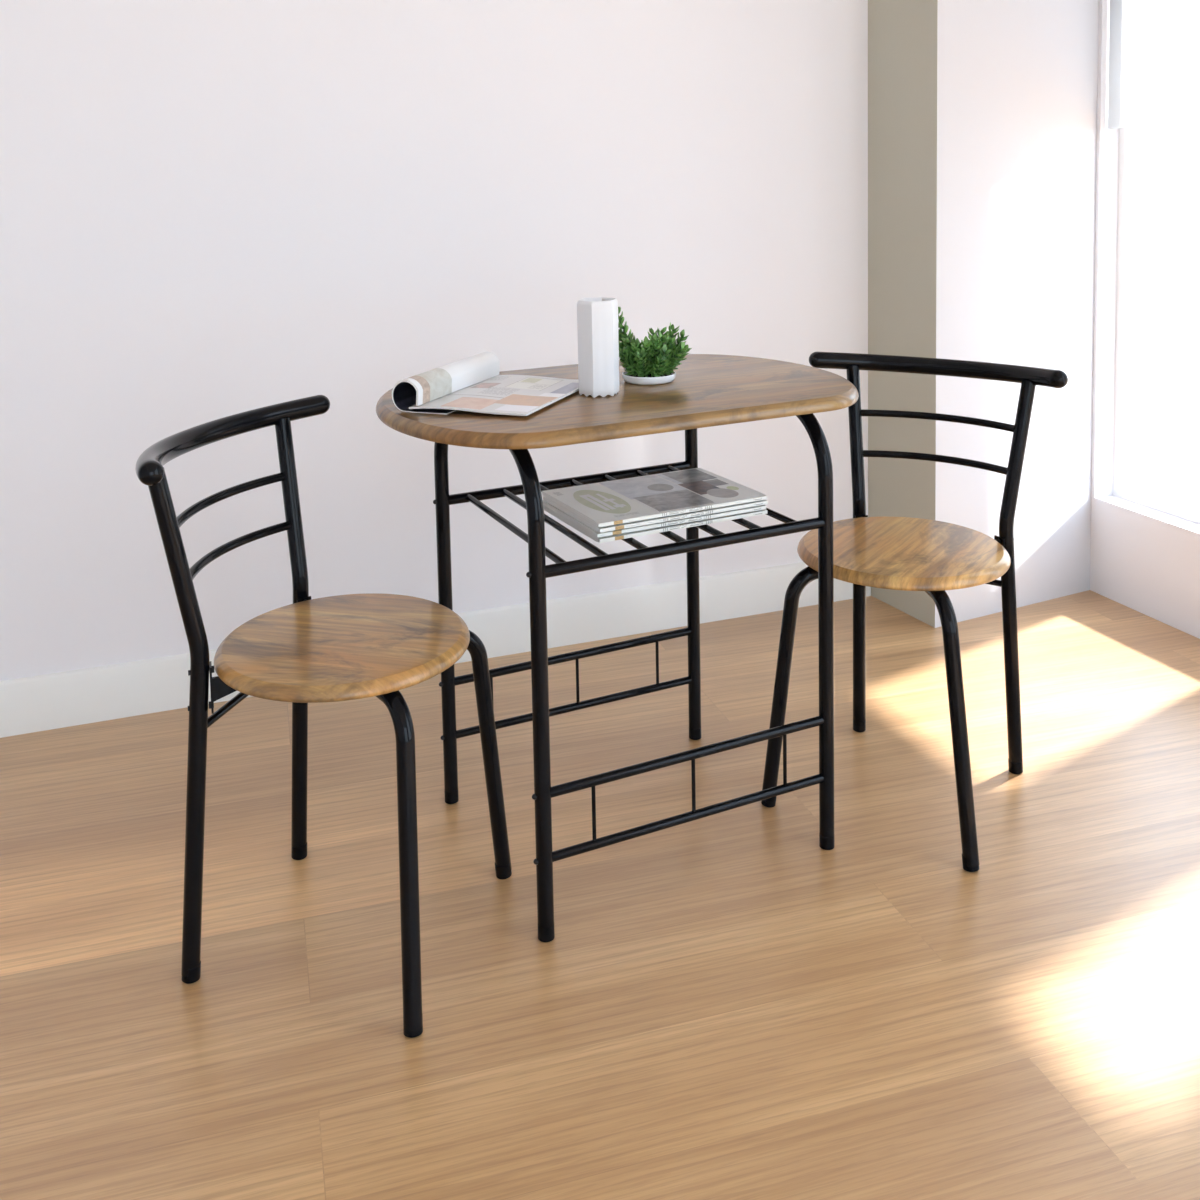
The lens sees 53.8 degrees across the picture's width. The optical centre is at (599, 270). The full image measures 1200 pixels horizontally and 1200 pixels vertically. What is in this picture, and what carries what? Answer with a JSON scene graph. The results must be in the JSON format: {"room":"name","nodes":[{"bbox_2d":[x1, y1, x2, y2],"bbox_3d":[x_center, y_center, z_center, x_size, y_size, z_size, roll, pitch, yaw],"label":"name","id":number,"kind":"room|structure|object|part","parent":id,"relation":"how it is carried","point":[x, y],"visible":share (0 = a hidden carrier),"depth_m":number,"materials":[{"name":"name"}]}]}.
{"room":"dining room","nodes":[
{"label":"dining room","id":0,"kind":"room"},
{"bbox_2d":[0,0,867,680],"bbox_3d":[-0.953,-0.446,2.474,3.460,2.750,0.140,-3,5,-20],"label":"wall","id":1,"kind":"structure","parent":0,"point":[210,210],"depth_m":2.60,"materials":[{"name":"white paint"}]},
{"bbox_2d":[0,562,870,737],"bbox_3d":[-0.845,0.871,2.533,3.299,0.112,0.014,-3,5,-20],"label":"baseboard","id":2,"kind":"structure","parent":1,"relation":"attached to","point":[32,704],"depth_m":2.76,"materials":[{"name":"white paint"}]},
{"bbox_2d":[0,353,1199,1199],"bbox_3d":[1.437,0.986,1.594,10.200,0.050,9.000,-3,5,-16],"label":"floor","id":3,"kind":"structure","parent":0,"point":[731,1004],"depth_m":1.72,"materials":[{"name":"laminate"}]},
{"bbox_2d":[135,395,511,1037],"bbox_3d":[-0.406,0.604,1.742,0.439,0.760,0.484,0,5,15],"label":"dining chair","id":4,"kind":"object","parent":3,"relation":"on","point":[347,647],"visible":1,"depth_m":1.66,"materials":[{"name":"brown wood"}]},
{"bbox_3d":[-0.572,0.625,1.631,0.070,0.726,0.033,-3,5,-23],"label":"post","id":5,"kind":"part","parent":4,"relation":"part of","materials":[{"name":"black metal"}]},
{"bbox_3d":[-0.565,0.246,1.752,0.125,0.043,0.484,0,5,15],"label":"rail","id":6,"kind":"part","parent":4,"relation":"part of","materials":[{"name":"black metal"}]},
{"bbox_3d":[-0.495,0.600,1.921,0.033,0.726,0.070,-5,6,-38],"label":"post","id":7,"kind":"part","parent":4,"relation":"part of","materials":[{"name":"black metal"}]},
{"bbox_3d":[-0.373,0.541,1.727,0.364,0.019,0.364,0,5,15],"label":"seat","id":8,"kind":"part","parent":4,"relation":"part of","materials":[{"name":"brown wood"}]},
{"bbox_3d":[-0.294,0.771,1.627,0.043,0.425,0.239,-4,6,-30],"label":"leg","id":9,"kind":"part","parent":4,"relation":"part of","materials":[{"name":"black metal"}]},
{"bbox_3d":[-0.245,0.755,1.813,0.239,0.425,0.043,-4,6,-30],"label":"leg","id":10,"kind":"part","parent":4,"relation":"part of","materials":[{"name":"black metal"}]},
{"bbox_2d":[376,354,858,941],"bbox_3d":[0.039,0.572,2.005,0.798,0.760,0.526,-3,5,-26],"label":"dining table","id":11,"kind":"object","parent":3,"relation":"on","point":[706,390],"visible":0.93,"depth_m":1.87,"materials":[{"name":"brown wood"}]},
{"bbox_3d":[-0.229,0.585,1.998,0.024,0.731,0.226,-3,5,-26],"label":"leg","id":12,"kind":"part","parent":11,"relation":"part of","materials":[{"name":"black metal"}]},
{"bbox_2d":[392,352,578,415],"bbox_3d":[-0.163,0.179,1.900,0.224,0.050,0.287,1,5,20],"label":"open magazine","id":13,"kind":"object","parent":11,"relation":"on","point":[474,383],"visible":0.98,"depth_m":1.86,"materials":[{"name":"white paper"}]},
{"bbox_3d":[-0.130,0.600,1.795,0.024,0.731,0.226,-3,5,-26],"label":"leg","id":14,"kind":"part","parent":11,"relation":"part of","materials":[{"name":"black metal"}]},
{"bbox_3d":[-0.050,0.390,2.183,0.506,0.018,0.018,-3,5,-26],"label":"shelf rail","id":15,"kind":"part","parent":11,"relation":"part of","materials":[{"name":"black metal"}]},
{"bbox_2d":[577,297,618,396],"bbox_3d":[-0.003,0.123,1.908,0.066,0.154,0.066,-1,5,0],"label":"vase","id":16,"kind":"object","parent":11,"relation":"on","point":[597,318],"visible":1,"depth_m":1.88,"materials":[{"name":"white ceramic"}]},
{"bbox_2d":[618,307,691,384],"bbox_3d":[0.088,0.124,2.012,0.135,0.131,0.116,3,6,39],"label":"potted plant","id":17,"kind":"object","parent":11,"relation":"on","point":[654,362],"visible":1,"depth_m":1.99,"materials":[{"name":"green plant"}]},
{"bbox_3d":[0.084,0.182,2.021,0.092,0.014,0.092,-1,5,0],"label":"dish","id":18,"kind":"part","parent":17,"relation":"part of","materials":[{"name":"white ceramic"}]},
{"bbox_2d":[543,505,766,542],"bbox_3d":[0.088,0.395,1.957,0.306,0.008,0.214,-4,5,-26],"label":"magazine","id":19,"kind":"object","parent":11,"relation":"on","point":[759,512],"visible":0.25,"depth_m":1.86,"materials":[{"name":"white paper"}]},
{"bbox_2d":[543,500,765,537],"bbox_3d":[0.087,0.387,1.957,0.306,0.008,0.214,-3,5,-26],"label":"magazine","id":20,"kind":"object","parent":19,"relation":"on","point":[584,527],"visible":0.24,"depth_m":1.86,"materials":[{"name":"white paper"}]},
{"bbox_2d":[543,496,767,532],"bbox_3d":[0.089,0.379,1.955,0.306,0.008,0.214,-3,5,-26],"label":"magazine","id":21,"kind":"object","parent":20,"relation":"on","point":[761,502],"visible":0.2,"depth_m":1.86,"materials":[{"name":"white paper"}]},
{"bbox_2d":[542,468,766,526],"bbox_3d":[0.087,0.371,1.955,0.306,0.008,0.214,-3,5,-26],"label":"magazine","id":22,"kind":"object","parent":21,"relation":"on","point":[601,504],"visible":1,"depth_m":1.93,"materials":[{"name":"grey paper"}]},
{"bbox_3d":[0.137,0.419,1.800,0.506,0.018,0.018,-3,5,-26],"label":"shelf rail","id":23,"kind":"part","parent":11,"relation":"part of","materials":[{"name":"black metal"}]},
{"bbox_3d":[0.225,0.557,2.217,0.024,0.731,0.226,-3,5,-26],"label":"leg","id":24,"kind":"part","parent":11,"relation":"part of","materials":[{"name":"black metal"}]},
{"bbox_3d":[0.324,0.573,2.014,0.024,0.731,0.226,-3,5,-26],"label":"leg","id":25,"kind":"part","parent":11,"relation":"part of","materials":[{"name":"black metal"}]},
{"bbox_2d":[761,352,1067,871],"bbox_3d":[0.554,0.553,2.124,0.484,0.760,0.439,2,6,35],"label":"dining chair","id":26,"kind":"object","parent":3,"relation":"on","point":[933,557],"visible":0.97,"depth_m":2.11,"materials":[{"name":"black metal"}]},
{"bbox_3d":[0.399,0.720,2.079,0.239,0.425,0.043,-2,5,-10],"label":"leg","id":27,"kind":"part","parent":26,"relation":"part of","materials":[{"name":"black metal"}]},
{"bbox_3d":[0.506,0.547,2.318,0.033,0.726,0.070,-1,5,-3],"label":"post","id":28,"kind":"part","parent":26,"relation":"part of","materials":[{"name":"black metal"}]},
{"bbox_3d":[0.533,0.493,2.090,0.364,0.019,0.364,2,6,35],"label":"seat","id":29,"kind":"part","parent":26,"relation":"part of","materials":[{"name":"brown wood"}]},
{"bbox_3d":[0.637,0.183,2.223,0.484,0.043,0.125,2,6,35],"label":"rail","id":30,"kind":"part","parent":26,"relation":"part of","materials":[{"name":"black metal"}]},
{"bbox_3d":[0.558,0.726,1.970,0.043,0.425,0.239,-2,5,-11],"label":"leg","id":31,"kind":"part","parent":26,"relation":"part of","materials":[{"name":"black metal"}]},
{"bbox_3d":[0.753,0.556,2.147,0.070,0.726,0.033,-3,5,-18],"label":"post","id":32,"kind":"part","parent":26,"relation":"part of","materials":[{"name":"black metal"}]},
{"bbox_2d":[868,0,1098,627],"bbox_3d":[0.992,-0.523,2.942,0.726,2.750,0.377,-1,5,0],"label":"wall","id":33,"kind":"structure","parent":0,"point":[982,114],"depth_m":2.92,"materials":[{"name":"white paint"}]},
{"bbox_2d":[1090,0,1199,638],"bbox_3d":[2.246,-0.342,0.483,0.140,2.750,5.399,-3,5,-20],"label":"wall","id":34,"kind":"structure","parent":0,"point":[1145,560],"depth_m":3.01,"materials":[{"name":"white paint"}]},
{"bbox_2d":[1108,0,1199,523],"bbox_3d":[1.408,-0.442,2.777,0.090,2.100,0.488,-3,5,-20],"label":"window","id":35,"kind":"structure","parent":34,"relation":"in","point":[1154,45],"depth_m":2.94,"materials":[{"name":"white paint"}]},
{"bbox_2d":[1108,0,1199,128],"bbox_3d":[1.357,-0.903,2.723,0.001,1.130,0.480,-3,5,-20],"label":"roller blind","id":36,"kind":"object","parent":35,"relation":"attached to","point":[1154,45],"depth_m":2.85,"materials":[{"name":"fabric"}]}
]}

